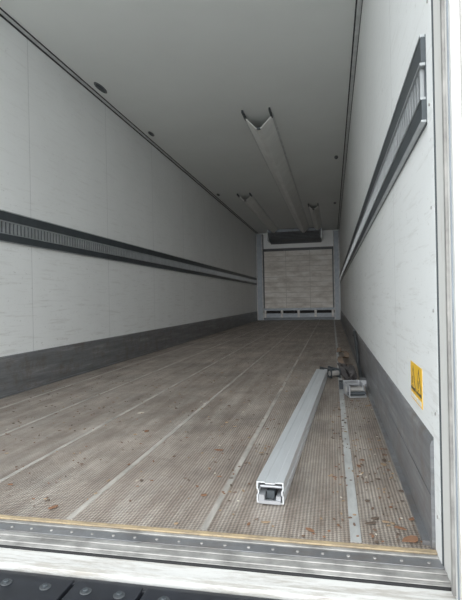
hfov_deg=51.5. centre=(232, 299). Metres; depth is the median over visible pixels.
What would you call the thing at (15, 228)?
rail
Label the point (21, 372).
baseboard
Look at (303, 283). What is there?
panel
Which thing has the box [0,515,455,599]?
sill
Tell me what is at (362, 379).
metal rod
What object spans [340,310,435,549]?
baseboard
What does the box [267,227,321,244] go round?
unit
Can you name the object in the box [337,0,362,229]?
trim
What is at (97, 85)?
ceiling light
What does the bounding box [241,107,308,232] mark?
air duct
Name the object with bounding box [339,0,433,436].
wall
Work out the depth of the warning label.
1.43 m
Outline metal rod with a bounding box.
[353,331,365,384]
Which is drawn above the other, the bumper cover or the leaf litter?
the leaf litter
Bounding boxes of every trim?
[0,7,257,233]
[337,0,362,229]
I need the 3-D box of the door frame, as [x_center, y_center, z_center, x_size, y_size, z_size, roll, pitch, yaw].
[-0.755,-0.722,1.329,2.720,2.846,0.234,-1,0,12]
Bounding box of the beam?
[256,369,327,504]
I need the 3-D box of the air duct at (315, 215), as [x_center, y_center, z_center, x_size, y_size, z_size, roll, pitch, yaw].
[2.069,-2.029,11.951,0.250,0.106,3.420,-1,0,12]
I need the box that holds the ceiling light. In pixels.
[94,82,106,93]
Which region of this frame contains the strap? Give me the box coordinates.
[320,348,356,379]
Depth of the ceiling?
4.33 m
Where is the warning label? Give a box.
[411,361,422,409]
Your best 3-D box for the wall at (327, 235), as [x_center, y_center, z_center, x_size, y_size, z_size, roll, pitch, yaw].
[1.992,-0.742,14.581,2.480,2.676,0.070,-1,0,12]
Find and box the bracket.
[339,380,366,397]
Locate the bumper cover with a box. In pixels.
[0,570,278,599]
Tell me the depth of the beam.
1.82 m
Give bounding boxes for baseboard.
[0,311,257,398]
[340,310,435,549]
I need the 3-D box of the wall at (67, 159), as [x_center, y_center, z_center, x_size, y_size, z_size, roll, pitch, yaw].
[-0.616,-0.690,8.280,0.070,2.676,13.470,-1,0,12]
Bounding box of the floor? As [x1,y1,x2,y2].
[0,320,431,554]
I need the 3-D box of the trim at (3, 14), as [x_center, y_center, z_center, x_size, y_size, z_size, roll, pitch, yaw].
[-0.593,-2.018,8.233,0.046,0.020,13.400,-1,0,12]
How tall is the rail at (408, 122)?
0.218 m
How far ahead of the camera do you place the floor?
2.12 m
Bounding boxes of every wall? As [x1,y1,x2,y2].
[0,16,256,356]
[258,230,333,248]
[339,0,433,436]
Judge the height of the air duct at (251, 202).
0.116 m
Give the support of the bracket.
on the floor
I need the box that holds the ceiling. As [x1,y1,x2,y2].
[0,0,355,232]
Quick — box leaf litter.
[2,335,421,542]
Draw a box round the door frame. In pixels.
[425,0,461,599]
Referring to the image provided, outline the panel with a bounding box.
[256,230,340,319]
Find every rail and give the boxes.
[0,209,256,284]
[339,34,426,282]
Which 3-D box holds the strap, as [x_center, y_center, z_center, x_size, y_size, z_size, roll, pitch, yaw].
[0.981,0.558,4.527,0.282,0.108,2.125,-1,0,12]
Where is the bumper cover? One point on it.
(14, 585)
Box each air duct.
[237,193,278,232]
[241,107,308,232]
[308,203,321,229]

